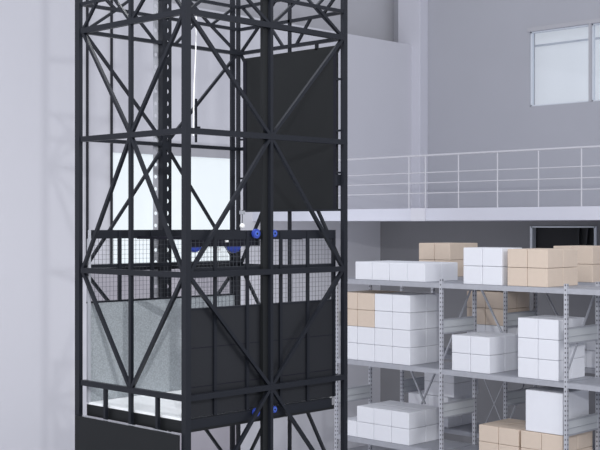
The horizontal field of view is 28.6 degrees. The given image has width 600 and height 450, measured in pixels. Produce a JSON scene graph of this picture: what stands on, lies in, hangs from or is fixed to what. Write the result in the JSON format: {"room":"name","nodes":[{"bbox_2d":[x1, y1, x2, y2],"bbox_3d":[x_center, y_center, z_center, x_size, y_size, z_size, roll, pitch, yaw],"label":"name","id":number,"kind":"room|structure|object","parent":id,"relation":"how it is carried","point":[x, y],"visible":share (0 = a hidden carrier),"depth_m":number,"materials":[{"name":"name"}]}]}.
{"room":"warehouse","nodes":[
{"label":"warehouse","id":0,"kind":"room"},
{"bbox_2d":[0,0,411,449],"bbox_3d":[-6.467,0.415,22.255,0.300,10.570,26.900,0,0,44],"label":"wall","id":1,"kind":"structure","parent":0,"point":[37,37],"depth_m":24.16,"materials":[{"name":"grey paint"}]},
{"bbox_2d":[86,0,88,251],"bbox_3d":[-4.368,-1.995,24.146,0.075,5.750,0.016,0,0,44],"label":"trim","id":2,"kind":"structure","parent":1,"relation":"attached to","point":[87,8],"depth_m":24.13,"materials":[{"name":"metal"}]},
{"bbox_2d":[110,0,112,262],"bbox_3d":[-3.939,-1.995,24.587,0.075,5.750,0.016,0,0,44],"label":"trim","id":3,"kind":"structure","parent":1,"relation":"attached to","point":[111,1],"depth_m":24.58,"materials":[{"name":"metal"}]},
{"bbox_2d":[88,269,235,449],"bbox_3d":[-2.899,3.305,25.667,0.059,4.790,4.138,0,0,44],"label":"door","id":4,"kind":"structure","parent":1,"relation":"in","point":[200,440],"depth_m":25.90,"materials":[{"name":"grey paint"}]},
{"bbox_2d":[113,152,229,263],"bbox_3d":[-2.780,-0.310,25.948,0.160,2.440,3.568,0,0,44],"label":"window","id":5,"kind":"structure","parent":1,"relation":"in","point":[210,177],"depth_m":26.07,"materials":[{"name":"glass"}]},
{"bbox_2d":[134,140,235,158],"bbox_3d":[-2.545,-1.665,26.038,0.049,0.270,3.112,0,0,44],"label":"trim","id":6,"kind":"structure","parent":1,"relation":"attached to","point":[144,149],"depth_m":26.27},
{"bbox_2d":[172,0,393,41],"bbox_3d":[-6.956,-1.300,22.972,0.200,14.000,27.247,0,0,44],"label":"wall","id":7,"kind":"structure","parent":0,"point":[366,18],"depth_m":31.46,"materials":[{"name":"grey paint"}]},
{"bbox_2d":[348,445,397,449],"bbox_3d":[4.719,5.800,16.332,32.000,0.200,34.000,0,0,44],"label":"floor","id":8,"kind":"structure","parent":0,"point":[365,447],"depth_m":29.99,"materials":[{"name":"grey concrete"}]},
{"bbox_2d":[75,0,347,449],"bbox_3d":[-0.889,0.861,12.370,1.860,9.678,2.420,0,0,44],"label":"frame","id":9,"kind":"object","parent":8,"relation":"on","point":[90,433],"visible":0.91,"depth_m":11.94,"materials":[{"name":"metal"}]},
{"bbox_2d":[193,16,196,135],"bbox_3d":[-1.029,-1.467,11.494,0.013,1.196,0.052,0,0,44],"label":"cable","id":10,"kind":"object","parent":9,"relation":"hanging from","point":[196,16],"visible":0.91,"depth_m":11.49,"materials":[{"name":"white plastic"}]},
{"bbox_2d":[86,229,335,432],"bbox_3d":[-0.900,1.002,12.346,1.627,1.927,2.103,0,0,44],"label":"platform","id":11,"kind":"object","parent":9,"relation":"attached to","point":[217,363],"visible":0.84,"depth_m":12.19,"materials":[{"name":"metal"}]},
{"bbox_2d":[239,43,340,211],"bbox_3d":[-0.137,-1.065,13.109,1.577,1.830,0.065,0,0,44],"label":"door","id":12,"kind":"structure","parent":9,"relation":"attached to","point":[314,166],"depth_m":12.98,"materials":[{"name":"black metal"}]},
{"bbox_2d":[334,278,599,449],"bbox_3d":[3.626,3.308,19.492,7.313,4.785,1.062,0,0,44],"label":"storage rack","id":13,"kind":"object","parent":8,"relation":"on","point":[584,333],"visible":0.8,"depth_m":19.96,"materials":[{"name":"metal"}]},
{"bbox_2d":[348,416,356,436],"bbox_3d":[1.047,3.709,21.669,0.398,0.280,0.467,0,0,44],"label":"cardboard box","id":14,"kind":"object","parent":13,"relation":"on","point":[352,421],"visible":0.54,"depth_m":21.45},
{"bbox_2d":[348,342,357,359],"bbox_3d":[1.052,2.299,21.654,0.401,0.300,0.452,0,0,44],"label":"cardboard box","id":15,"kind":"object","parent":13,"relation":"on","point":[352,347],"visible":0.35,"depth_m":21.42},
{"bbox_2d":[348,325,357,342],"bbox_3d":[1.052,1.993,21.654,0.401,0.300,0.452,0,0,44],"label":"cardboard box","id":16,"kind":"object","parent":15,"relation":"on","point":[352,330],"visible":0.35,"depth_m":21.42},
{"bbox_2d":[348,309,359,325],"bbox_3d":[1.052,1.687,21.654,0.401,0.300,0.452,0,0,44],"label":"cardboard box","id":17,"kind":"object","parent":16,"relation":"on","point":[352,313],"visible":0.35,"depth_m":21.42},
{"bbox_2d":[348,291,366,308],"bbox_3d":[1.052,1.381,21.654,0.401,0.300,0.452,0,0,44],"label":"cardboard box","id":18,"kind":"object","parent":17,"relation":"on","point":[352,295],"visible":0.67,"depth_m":21.45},
{"bbox_2d":[357,421,373,439],"bbox_3d":[1.338,3.709,21.386,0.398,0.280,0.467,0,0,44],"label":"cardboard box","id":19,"kind":"object","parent":13,"relation":"on","point":[364,430],"visible":0.5,"depth_m":21.21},
{"bbox_2d":[357,403,389,423],"bbox_3d":[1.338,3.423,21.386,0.398,0.280,0.467,0,0,44],"label":"cardboard box","id":20,"kind":"object","parent":19,"relation":"on","point":[365,413],"visible":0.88,"depth_m":21.25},
{"bbox_2d":[358,343,374,361],"bbox_3d":[1.345,2.299,21.369,0.401,0.300,0.452,0,0,44],"label":"cardboard box","id":21,"kind":"object","parent":13,"relation":"on","point":[366,352],"visible":0.5,"depth_m":21.20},
{"bbox_2d":[358,326,374,344],"bbox_3d":[1.345,1.993,21.369,0.401,0.300,0.452,0,0,44],"label":"cardboard box","id":22,"kind":"object","parent":21,"relation":"on","point":[366,335],"visible":0.5,"depth_m":21.20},
{"bbox_2d":[358,310,374,326],"bbox_3d":[1.345,1.687,21.369,0.401,0.300,0.452,0,0,44],"label":"cardboard box","id":23,"kind":"object","parent":22,"relation":"on","point":[366,318],"visible":0.5,"depth_m":21.20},
{"bbox_2d":[358,292,386,309],"bbox_3d":[1.345,1.381,21.369,0.401,0.300,0.452,0,0,44],"label":"cardboard box","id":24,"kind":"object","parent":23,"relation":"on","point":[366,300],"visible":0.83,"depth_m":21.21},
{"bbox_2d":[356,261,386,279],"bbox_3d":[1.310,0.824,21.414,0.394,0.320,0.467,0,0,44],"label":"cardboard box","id":25,"kind":"object","parent":13,"relation":"on","point":[363,268],"visible":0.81,"depth_m":21.25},
{"bbox_2d":[372,261,390,280],"bbox_3d":[1.598,0.824,21.134,0.394,0.320,0.467,0,0,44],"label":"cardboard box","id":26,"kind":"object","parent":13,"relation":"on","point":[380,270],"visible":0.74,"depth_m":20.97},
{"bbox_2d":[374,424,391,441],"bbox_3d":[1.630,3.709,21.103,0.398,0.280,0.467,0,0,44],"label":"cardboard box","id":27,"kind":"object","parent":13,"relation":"on","point":[381,432],"visible":0.5,"depth_m":20.94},
{"bbox_2d":[374,405,405,425],"bbox_3d":[1.630,3.423,21.103,0.398,0.280,0.467,0,0,44],"label":"cardboard box","id":28,"kind":"object","parent":27,"relation":"on","point":[382,415],"visible":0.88,"depth_m":20.95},
{"bbox_2d":[375,345,393,362],"bbox_3d":[1.638,2.299,21.085,0.401,0.300,0.452,0,0,44],"label":"cardboard box","id":29,"kind":"object","parent":13,"relation":"on","point":[383,354],"visible":0.5,"depth_m":20.91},
{"bbox_2d":[375,328,392,345],"bbox_3d":[1.638,1.993,21.085,0.401,0.300,0.452,0,0,44],"label":"cardboard box","id":30,"kind":"object","parent":29,"relation":"on","point":[383,336],"visible":0.5,"depth_m":20.91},
{"bbox_2d":[375,311,391,328],"bbox_3d":[1.638,1.687,21.085,0.401,0.300,0.452,0,0,44],"label":"cardboard box","id":31,"kind":"object","parent":30,"relation":"on","point":[383,319],"visible":0.5,"depth_m":20.91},
{"bbox_2d":[375,293,405,311],"bbox_3d":[1.638,1.381,21.085,0.401,0.300,0.452,0,0,44],"label":"cardboard box","id":32,"kind":"object","parent":31,"relation":"on","point":[383,301],"visible":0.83,"depth_m":20.94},
{"bbox_2d":[377,400,405,404],"bbox_3d":[1.669,3.423,21.727,0.398,0.280,0.467,0,0,44],"label":"cardboard box","id":33,"kind":"object","parent":13,"relation":"on","point":[390,402],"visible":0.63,"depth_m":21.75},
{"bbox_2d":[390,262,421,280],"bbox_3d":[1.887,0.824,20.853,0.394,0.320,0.467,0,0,44],"label":"cardboard box","id":34,"kind":"object","parent":13,"relation":"on","point":[398,270],"visible":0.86,"depth_m":20.69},
{"bbox_2d":[391,403,420,407],"bbox_3d":[1.961,3.423,21.444,0.398,0.280,0.467,0,0,44],"label":"cardboard box","id":35,"kind":"object","parent":13,"relation":"on","point":[407,405],"visible":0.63,"depth_m":21.39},
{"bbox_2d":[392,426,424,444],"bbox_3d":[1.921,3.709,20.820,0.398,0.280,0.467,0,0,44],"label":"cardboard box","id":36,"kind":"object","parent":13,"relation":"on","point":[403,436],"visible":0.76,"depth_m":20.66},
{"bbox_2d":[392,408,424,428],"bbox_3d":[1.921,3.423,20.820,0.398,0.280,0.467,0,0,44],"label":"cardboard box","id":37,"kind":"object","parent":36,"relation":"on","point":[407,418],"visible":1,"depth_m":20.68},
{"bbox_2d":[392,346,425,364],"bbox_3d":[1.931,2.299,20.800,0.401,0.300,0.452,0,0,44],"label":"cardboard box","id":38,"kind":"object","parent":13,"relation":"on","point":[400,355],"visible":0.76,"depth_m":20.65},
{"bbox_2d":[392,329,425,347],"bbox_3d":[1.931,1.993,20.800,0.401,0.300,0.452,0,0,44],"label":"cardboard box","id":39,"kind":"object","parent":38,"relation":"on","point":[400,338],"visible":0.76,"depth_m":20.65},
{"bbox_2d":[392,312,425,329],"bbox_3d":[1.931,1.687,20.800,0.401,0.300,0.452,0,0,44],"label":"cardboard box","id":40,"kind":"object","parent":39,"relation":"on","point":[400,320],"visible":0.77,"depth_m":20.65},
{"bbox_2d":[392,294,425,312],"bbox_3d":[1.931,1.381,20.800,0.401,0.300,0.452,0,0,44],"label":"cardboard box","id":41,"kind":"object","parent":40,"relation":"on","point":[407,303],"visible":1,"depth_m":20.65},
{"bbox_2d":[407,262,440,281],"bbox_3d":[2.175,0.824,20.573,0.394,0.320,0.467,0,0,44],"label":"cardboard box","id":42,"kind":"object","parent":13,"relation":"on","point":[424,271],"visible":0.95,"depth_m":20.41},
{"bbox_2d":[425,423,438,441],"bbox_3d":[2.252,3.709,21.160,0.398,0.280,0.467,0,0,44],"label":"cardboard box","id":43,"kind":"object","parent":13,"relation":"on","point":[431,431],"visible":0.28,"depth_m":20.98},
{"bbox_2d":[410,405,438,425],"bbox_3d":[2.252,3.423,21.160,0.398,0.280,0.467,0,0,44],"label":"cardboard box","id":44,"kind":"object","parent":43,"relation":"on","point":[431,412],"visible":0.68,"depth_m":21.03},
{"bbox_2d":[426,344,438,362],"bbox_3d":[2.251,2.299,21.130,0.401,0.300,0.452,0,0,44],"label":"cardboard box","id":45,"kind":"object","parent":13,"relation":"on","point":[432,351],"visible":0.27,"depth_m":20.96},
{"bbox_2d":[426,327,438,345],"bbox_3d":[2.251,1.993,21.130,0.401,0.300,0.452,0,0,44],"label":"cardboard box","id":46,"kind":"object","parent":45,"relation":"on","point":[432,334],"visible":0.27,"depth_m":20.96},
{"bbox_2d":[425,310,438,328],"bbox_3d":[2.251,1.687,21.130,0.401,0.300,0.452,0,0,44],"label":"cardboard box","id":47,"kind":"object","parent":46,"relation":"on","point":[432,317],"visible":0.27,"depth_m":20.96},
{"bbox_2d":[410,293,438,310],"bbox_3d":[2.251,1.381,21.130,0.401,0.300,0.452,0,0,44],"label":"cardboard box","id":48,"kind":"object","parent":47,"relation":"on","point":[432,299],"visible":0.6,"depth_m":20.98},
{"bbox_2d":[427,262,457,280],"bbox_3d":[2.506,0.824,20.913,0.394,0.320,0.467,0,0,44],"label":"cardboard box","id":49,"kind":"object","parent":13,"relation":"on","point":[449,270],"visible":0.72,"depth_m":20.79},
{"bbox_2d":[452,352,470,371],"bbox_3d":[2.855,2.301,19.894,0.379,0.295,0.442,0,0,44],"label":"cardboard box","id":50,"kind":"object","parent":13,"relation":"on","point":[460,361],"visible":0.5,"depth_m":19.73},
{"bbox_2d":[452,333,484,353],"bbox_3d":[2.855,2.001,19.894,0.379,0.295,0.442,0,0,44],"label":"cardboard box","id":51,"kind":"object","parent":50,"relation":"on","point":[461,343],"visible":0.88,"depth_m":19.74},
{"bbox_2d":[464,266,482,283],"bbox_3d":[2.975,0.834,19.673,0.382,0.300,0.292,0,0,44],"label":"cardboard box","id":52,"kind":"object","parent":13,"relation":"on","point":[472,274],"visible":0.73,"depth_m":19.56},
{"bbox_2d":[464,247,483,265],"bbox_3d":[2.975,0.528,19.673,0.382,0.300,0.292,0,0,44],"label":"cardboard box","id":53,"kind":"object","parent":52,"relation":"on","point":[473,256],"visible":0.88,"depth_m":19.56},
{"bbox_2d":[471,354,504,373],"bbox_3d":[3.133,2.301,19.625,0.379,0.295,0.442,0,0,44],"label":"cardboard box","id":54,"kind":"object","parent":13,"relation":"on","point":[486,364],"visible":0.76,"depth_m":19.47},
{"bbox_2d":[471,334,504,355],"bbox_3d":[3.133,2.001,19.625,0.379,0.295,0.442,0,0,44],"label":"cardboard box","id":55,"kind":"object","parent":54,"relation":"on","point":[486,344],"visible":1,"depth_m":19.49,"materials":[{"name":"cardboard"}]},
{"bbox_2d":[479,441,498,449],"bbox_3d":[3.251,3.714,19.503,0.383,0.270,0.432,0,0,44],"label":"cardboard box","id":56,"kind":"object","parent":13,"relation":"on","point":[483,445],"visible":0.41,"depth_m":19.35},
{"bbox_2d":[479,421,511,443],"bbox_3d":[3.251,3.438,19.503,0.383,0.270,0.432,0,0,44],"label":"cardboard box","id":57,"kind":"object","parent":56,"relation":"on","point":[488,432],"visible":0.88,"depth_m":19.37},
{"bbox_2d":[483,266,507,284],"bbox_3d":[3.255,0.834,19.401,0.382,0.300,0.292,0,0,44],"label":"cardboard box","id":58,"kind":"object","parent":13,"relation":"on","point":[492,275],"visible":0.78,"depth_m":19.28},
{"bbox_2d":[483,248,511,266],"bbox_3d":[3.255,0.528,19.401,0.382,0.300,0.292,0,0,44],"label":"cardboard box","id":59,"kind":"object","parent":58,"relation":"on","point":[491,256],"visible":0.94,"depth_m":19.26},
{"bbox_2d":[499,444,521,449],"bbox_3d":[3.531,3.714,19.230,0.383,0.270,0.432,0,0,44],"label":"cardboard box","id":60,"kind":"object","parent":13,"relation":"on","point":[501,446],"visible":0.44,"depth_m":19.09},
{"bbox_2d":[499,424,525,446],"bbox_3d":[3.531,3.438,19.230,0.383,0.270,0.432,0,0,44],"label":"cardboard box","id":61,"kind":"object","parent":60,"relation":"on","point":[510,435],"visible":0.8,"depth_m":19.09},
{"bbox_2d":[495,418,525,423],"bbox_3d":[3.557,3.438,19.818,0.383,0.270,0.432,0,0,44],"label":"cardboard box","id":62,"kind":"object","parent":13,"relation":"on","point":[509,420],"visible":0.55,"depth_m":19.77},
{"bbox_2d":[504,352,517,370],"bbox_3d":[3.446,2.301,19.947,0.379,0.295,0.442,0,0,44],"label":"cardboard box","id":63,"kind":"object","parent":13,"relation":"on","point":[511,359],"visible":0.27,"depth_m":19.79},
{"bbox_2d":[487,333,518,352],"bbox_3d":[3.446,2.001,19.947,0.379,0.295,0.442,0,0,44],"label":"cardboard box","id":64,"kind":"object","parent":63,"relation":"on","point":[511,340],"visible":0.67,"depth_m":19.81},
{"bbox_2d":[508,267,527,285],"bbox_3d":[3.657,0.837,19.122,0.373,0.295,0.452,0,0,44],"label":"cardboard box","id":65,"kind":"object","parent":13,"relation":"on","point":[517,276],"visible":0.55,"depth_m":18.96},
{"bbox_2d":[508,249,527,267],"bbox_3d":[3.657,0.535,19.122,0.373,0.295,0.452,0,0,44],"label":"cardboard box","id":66,"kind":"object","parent":65,"relation":"on","point":[516,257],"visible":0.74,"depth_m":18.94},
{"bbox_2d":[518,357,538,378],"bbox_3d":[3.780,2.292,18.960,0.372,0.315,0.392,0,0,44],"label":"cardboard box","id":67,"kind":"object","parent":13,"relation":"on","point":[527,367],"visible":0.5,"depth_m":18.81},
{"bbox_2d":[518,337,537,358],"bbox_3d":[3.780,1.970,18.960,0.372,0.315,0.392,0,0,44],"label":"cardboard box","id":68,"kind":"object","parent":67,"relation":"on","point":[527,347],"visible":0.5,"depth_m":18.81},
{"bbox_2d":[518,316,550,338],"bbox_3d":[3.780,1.649,18.960,0.372,0.315,0.392,0,0,44],"label":"cardboard box","id":69,"kind":"object","parent":68,"relation":"on","point":[527,326],"visible":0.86,"depth_m":18.82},
{"bbox_2d":[528,268,562,286],"bbox_3d":[3.930,0.837,18.857,0.373,0.295,0.452,0,0,44],"label":"cardboard box","id":70,"kind":"object","parent":13,"relation":"on","point":[537,277],"visible":0.86,"depth_m":18.70,"materials":[{"name":"cardboard"}]},
{"bbox_2d":[528,249,562,267],"bbox_3d":[3.930,0.535,18.857,0.373,0.295,0.452,0,0,44],"label":"cardboard box","id":71,"kind":"object","parent":70,"relation":"on","point":[537,258],"visible":1,"depth_m":18.70,"materials":[{"name":"cardboard"}]},
{"bbox_2d":[538,359,571,380],"bbox_3d":[4.052,2.292,18.696,0.372,0.315,0.392,0,0,44],"label":"cardboard box","id":72,"kind":"object","parent":13,"relation":"on","point":[553,370],"visible":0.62,"depth_m":18.53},
{"bbox_2d":[538,339,571,360],"bbox_3d":[4.052,1.970,18.696,0.372,0.315,0.392,0,0,44],"label":"cardboard box","id":73,"kind":"object","parent":72,"relation":"on","point":[547,349],"visible":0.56,"depth_m":18.54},
{"bbox_2d":[538,318,571,339],"bbox_3d":[4.052,1.649,18.696,0.372,0.315,0.392,0,0,44],"label":"cardboard box","id":74,"kind":"object","parent":73,"relation":"on","point":[548,328],"visible":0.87,"depth_m":18.54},
{"bbox_2d":[562,267,577,285],"bbox_3d":[4.250,0.837,19.186,0.373,0.295,0.452,0,0,44],"label":"cardboard box","id":75,"kind":"object","parent":13,"relation":"on","point":[570,274],"visible":0.44,"depth_m":19.07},
{"bbox_2d":[556,248,577,266],"bbox_3d":[4.250,0.535,19.186,0.373,0.295,0.452,0,0,44],"label":"cardboard box","id":76,"kind":"object","parent":75,"relation":"on","point":[570,256],"visible":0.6,"depth_m":19.06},
{"bbox_2d":[572,357,584,378],"bbox_3d":[4.331,2.292,18.982,0.372,0.315,0.392,0,0,44],"label":"cardboard box","id":77,"kind":"object","parent":13,"relation":"on","point":[578,364],"visible":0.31,"depth_m":18.85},
{"bbox_2d":[572,342,584,357],"bbox_3d":[4.331,1.970,18.982,0.372,0.315,0.392,0,0,44],"label":"cardboard box","id":78,"kind":"object","parent":77,"relation":"on","point":[580,351],"visible":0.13,"depth_m":18.88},
{"bbox_2d":[552,316,584,326],"bbox_3d":[4.331,1.649,18.982,0.372,0.315,0.392,0,0,44],"label":"cardboard box","id":79,"kind":"object","parent":78,"relation":"on","point":[576,321],"visible":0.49,"depth_m":18.88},
{"bbox_2d":[577,446,591,449],"bbox_3d":[4.443,3.714,19.000,0.379,0.270,0.452,0,0,44],"label":"cardboard box","id":80,"kind":"object","parent":13,"relation":"on","point":[589,447],"visible":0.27,"depth_m":18.92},
{"bbox_2d":[577,431,591,448],"bbox_3d":[4.443,3.438,19.000,0.379,0.270,0.452,0,0,44],"label":"cardboard box","id":81,"kind":"object","parent":80,"relation":"on","point":[584,440],"visible":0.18,"depth_m":18.85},
{"bbox_3d":[3.845,3.714,18.939,0.379,0.270,0.452,0,0,44],"label":"cardboard box","id":82,"kind":"object","parent":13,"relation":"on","visible":0},
{"bbox_2d":[521,429,541,449],"bbox_3d":[3.845,3.438,18.939,0.379,0.270,0.452,0,0,44],"label":"cardboard box","id":83,"kind":"object","parent":82,"relation":"on","point":[529,439],"visible":0.49,"depth_m":18.77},
{"bbox_3d":[4.122,3.714,18.670,0.379,0.270,0.452,0,0,44],"label":"cardboard box","id":84,"kind":"object","parent":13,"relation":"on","visible":0},
{"bbox_2d":[542,433,576,449],"bbox_3d":[4.122,3.438,18.670,0.379,0.270,0.452,0,0,44],"label":"cardboard box","id":85,"kind":"object","parent":84,"relation":"on","point":[549,441],"visible":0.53,"depth_m":18.54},
{"bbox_2d":[526,386,588,435],"bbox_3d":[4.140,2.967,18.918,0.681,0.655,0.792,0,0,44],"label":"cardboard box","id":86,"kind":"object","parent":85,"relation":"on","point":[545,404],"visible":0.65,"depth_m":18.66,"materials":[{"name":"cardboard"}]},
{"bbox_2d":[400,276,594,449],"bbox_3d":[4.940,3.308,20.845,7.310,4.785,1.035,0,0,44],"label":"storage rack","id":87,"kind":"object","parent":8,"relation":"on","point":[514,397],"visible":0.29,"depth_m":21.75,"materials":[{"name":"metal"}]},
{"bbox_2d":[419,259,434,261],"bbox_3d":[2.587,0.827,22.804,0.370,0.315,0.442,0,0,44],"label":"cardboard box","id":88,"kind":"object","parent":87,"relation":"on","point":[429,260],"visible":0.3,"depth_m":22.66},
{"bbox_2d":[419,243,434,259],"bbox_3d":[2.587,0.505,22.804,0.370,0.315,0.442,0,0,44],"label":"cardboard box","id":89,"kind":"object","parent":88,"relation":"on","point":[426,250],"visible":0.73,"depth_m":22.63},
{"bbox_2d":[435,260,463,276],"bbox_3d":[2.859,0.827,22.540,0.370,0.315,0.442,0,0,44],"label":"cardboard box","id":90,"kind":"object","parent":87,"relation":"on","point":[460,262],"visible":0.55,"depth_m":22.47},
{"bbox_2d":[435,243,463,259],"bbox_3d":[2.859,0.505,22.540,0.370,0.315,0.442,0,0,44],"label":"cardboard box","id":91,"kind":"object","parent":90,"relation":"on","point":[443,251],"visible":1,"depth_m":22.39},
{"bbox_2d":[444,415,460,427],"bbox_3d":[2.778,3.707,22.601,0.477,0.285,0.417,0,0,44],"label":"cardboard box","id":92,"kind":"object","parent":87,"relation":"on","point":[454,421],"visible":0.18,"depth_m":22.39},
{"bbox_2d":[428,395,460,406],"bbox_3d":[2.778,3.416,22.601,0.477,0.285,0.417,0,0,44],"label":"cardboard box","id":93,"kind":"object","parent":92,"relation":"on","point":[433,400],"visible":0.36,"depth_m":22.49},
{"bbox_2d":[424,380,477,397],"bbox_3d":[2.930,3.134,22.743,0.709,0.265,0.792,0,0,44],"label":"cardboard box","id":94,"kind":"object","parent":93,"relation":"on","point":[453,390],"visible":0.63,"depth_m":22.45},
{"bbox_2d":[424,373,477,382],"bbox_3d":[2.930,2.862,22.743,0.709,0.265,0.792,0,0,44],"label":"cardboard box","id":95,"kind":"object","parent":94,"relation":"on","point":[427,376],"visible":0.3,"depth_m":22.43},
{"bbox_2d":[461,413,471,424],"bbox_3d":[3.074,3.707,22.906,0.477,0.285,0.417,0,0,44],"label":"cardboard box","id":96,"kind":"object","parent":87,"relation":"on","point":[467,418],"visible":0.1,"depth_m":22.71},
{"bbox_2d":[577,264,599,281],"bbox_3d":[5.026,0.832,20.434,0.382,0.305,0.442,0,0,44],"label":"cardboard box","id":97,"kind":"object","parent":87,"relation":"on","point":[586,272],"visible":0.7,"depth_m":20.24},
{"bbox_2d":[573,246,599,263],"bbox_3d":[5.026,0.520,20.434,0.382,0.305,0.442,0,0,44],"label":"cardboard box","id":98,"kind":"object","parent":97,"relation":"on","point":[586,254],"visible":0.92,"depth_m":20.24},
{"bbox_2d":[586,350,594,367],"bbox_3d":[5.145,2.301,20.213,0.341,0.295,0.292,0,0,44],"label":"cardboard box","id":99,"kind":"object","parent":87,"relation":"on","point":[590,354],"visible":0.48,"depth_m":20.17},
{"bbox_2d":[586,341,594,350],"bbox_3d":[5.145,2.001,20.213,0.341,0.295,0.292,0,0,44],"label":"cardboard box","id":100,"kind":"object","parent":99,"relation":"on","point":[590,345],"visible":0.19,"depth_m":20.17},
{"bbox_3d":[3.410,2.299,21.987,0.410,0.300,0.417,0,0,44],"label":"cardboard box","id":101,"kind":"object","parent":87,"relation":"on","visible":0},
{"bbox_2d":[467,324,485,332],"bbox_3d":[3.410,1.993,21.987,0.410,0.300,0.417,0,0,44],"label":"cardboard box","id":102,"kind":"object","parent":101,"relation":"on","point":[480,327],"visible":0.1,"depth_m":21.78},
{"bbox_2d":[467,307,485,324],"bbox_3d":[3.410,1.687,21.987,0.410,0.300,0.417,0,0,44],"label":"cardboard box","id":103,"kind":"object","parent":102,"relation":"on","point":[480,311],"visible":0.33,"depth_m":21.78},
{"bbox_2d":[467,290,490,307],"bbox_3d":[3.410,1.381,21.987,0.410,0.300,0.417,0,0,44],"label":"cardboard box","id":104,"kind":"object","parent":103,"relation":"on","point":[480,299],"visible":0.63,"depth_m":21.80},
{"bbox_3d":[3.710,2.299,21.696,0.410,0.300,0.417,0,0,44],"label":"cardboard box","id":105,"kind":"object","parent":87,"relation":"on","visible":0},
{"bbox_2d":[485,325,516,333],"bbox_3d":[3.710,1.993,21.696,0.410,0.300,0.417,0,0,44],"label":"cardboard box","id":106,"kind":"object","parent":105,"relation":"on","point":[488,328],"visible":0.37,"depth_m":21.59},
{"bbox_2d":[485,308,516,325],"bbox_3d":[3.710,1.687,21.696,0.410,0.300,0.417,0,0,44],"label":"cardboard box","id":107,"kind":"object","parent":106,"relation":"on","point":[489,320],"visible":0.65,"depth_m":21.56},
{"bbox_2d":[485,291,516,308],"bbox_3d":[3.710,1.381,21.696,0.410,0.300,0.417,0,0,44],"label":"cardboard box","id":108,"kind":"object","parent":107,"relation":"on","point":[495,298],"visible":0.83,"depth_m":21.56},
{"bbox_3d":[4.006,2.299,22.000,0.410,0.300,0.417,0,0,44],"label":"cardboard box","id":109,"kind":"object","parent":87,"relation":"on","visible":0},
{"bbox_3d":[4.006,1.993,22.000,0.410,0.300,0.417,0,0,44],"label":"cardboard box","id":110,"kind":"object","parent":109,"relation":"on","visible":0},
{"bbox_2d":[516,307,529,311],"bbox_3d":[4.006,1.687,22.000,0.410,0.300,0.417,0,0,44],"label":"cardboard box","id":111,"kind":"object","parent":110,"relation":"on","point":[522,308],"visible":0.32,"depth_m":21.86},
{"bbox_2d":[512,291,529,307],"bbox_3d":[4.006,1.381,22.000,0.410,0.300,0.417,0,0,44],"label":"cardboard box","id":112,"kind":"object","parent":111,"relation":"on","point":[523,298],"visible":0.31,"depth_m":21.86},
{"bbox_3d":[2.430,3.707,22.940,0.477,0.285,0.417,0,0,44],"label":"cardboard box","id":113,"kind":"object","parent":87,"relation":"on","visible":0},
{"bbox_2d":[408,391,427,404],"bbox_3d":[2.430,3.416,22.940,0.477,0.285,0.417,0,0,44],"label":"cardboard box","id":114,"kind":"object","parent":113,"relation":"on","point":[413,397],"visible":0.45,"depth_m":22.83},
{"bbox_2d":[253,206,599,221],"bbox_3d":[11.112,-0.215,20.038,28.000,0.250,6.267,0,0,44],"label":"floor","id":115,"kind":"structure","parent":0,"point":[574,213],"depth_m":23.49,"materials":[{"name":"paint"}]},
{"bbox_2d":[411,208,425,220],"bbox_3d":[2.423,-0.215,24.094,0.377,0.260,0.030,0,0,44],"label":"trim","id":116,"kind":"structure","parent":115,"relation":"attached to","point":[417,214],"depth_m":24.07,"materials":[{"name":"paint"}]},
{"bbox_2d":[338,145,599,208],"bbox_3d":[4.660,-0.891,21.995,15.980,1.102,0.044,0,0,44],"label":"railing","id":117,"kind":"object","parent":115,"relation":"on","point":[595,146],"visible":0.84,"depth_m":23.15,"materials":[{"name":"metal"}]},
{"bbox_2d":[380,221,599,444],"bbox_3d":[12.217,2.805,21.176,28.000,5.790,0.200,0,0,44],"label":"wall","id":118,"kind":"structure","parent":0,"point":[399,241],"depth_m":28.80,"materials":[{"name":"grey paint"}]},
{"bbox_2d":[530,226,596,247],"bbox_3d":[6.101,0.446,27.080,1.744,0.832,0.220,0,0,44],"label":"window","id":119,"kind":"structure","parent":118,"relation":"in","point":[540,236],"depth_m":27.22,"materials":[{"name":"glass"}]},
{"bbox_2d":[394,0,599,207],"bbox_3d":[12.989,-4.195,22.758,29.100,8.210,0.250,0,0,44],"label":"wall","id":120,"kind":"structure","parent":0,"point":[479,51],"depth_m":30.22,"materials":[{"name":"grey paint"}]},
{"bbox_2d":[398,0,427,207],"bbox_3d":[3.071,-4.320,31.983,0.762,7.960,0.347,0,0,44],"label":"column","id":121,"kind":"structure","parent":120,"relation":"attached to","point":[412,14],"depth_m":31.72,"materials":[{"name":"paint"}]},
{"bbox_2d":[531,25,587,105],"bbox_3d":[6.452,-3.920,29.078,1.693,1.880,0.100,0,0,44],"label":"window","id":122,"kind":"structure","parent":120,"relation":"in","point":[580,26],"depth_m":29.61,"materials":[{"name":"white plastic"}]},
{"bbox_2d":[527,18,599,101],"bbox_3d":[7.021,-3.970,28.434,3.506,1.980,0.130,0,0,44],"label":"trim","id":123,"kind":"structure","parent":120,"relation":"attached to","point":[589,22],"depth_m":28.41,"materials":[{"name":"grey paint"}]},
{"bbox_2d":[592,23,599,100],"bbox_3d":[7.688,-3.920,27.877,1.673,1.880,0.100,0,0,44],"label":"window","id":124,"kind":"structure","parent":120,"relation":"in","point":[595,24],"depth_m":28.41,"materials":[{"name":"white plastic"}]},
{"label":"outside","id":125,"kind":"structure","parent":0,"visible":0},
{"bbox_2d":[535,25,599,104],"bbox_3d":[7.659,-4.170,29.090,9.406,5.380,0.100,0,0,44],"label":"wall","id":126,"kind":"structure","parent":125,"point":[561,70],"depth_m":29.90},
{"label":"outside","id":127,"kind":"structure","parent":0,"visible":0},
{"bbox_2d":[535,37,599,46],"bbox_3d":[7.450,-4.600,28.875,7.406,0.040,0.100,0,0,44],"label":"trim","id":128,"kind":"structure","parent":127,"point":[596,38],"depth_m":29.58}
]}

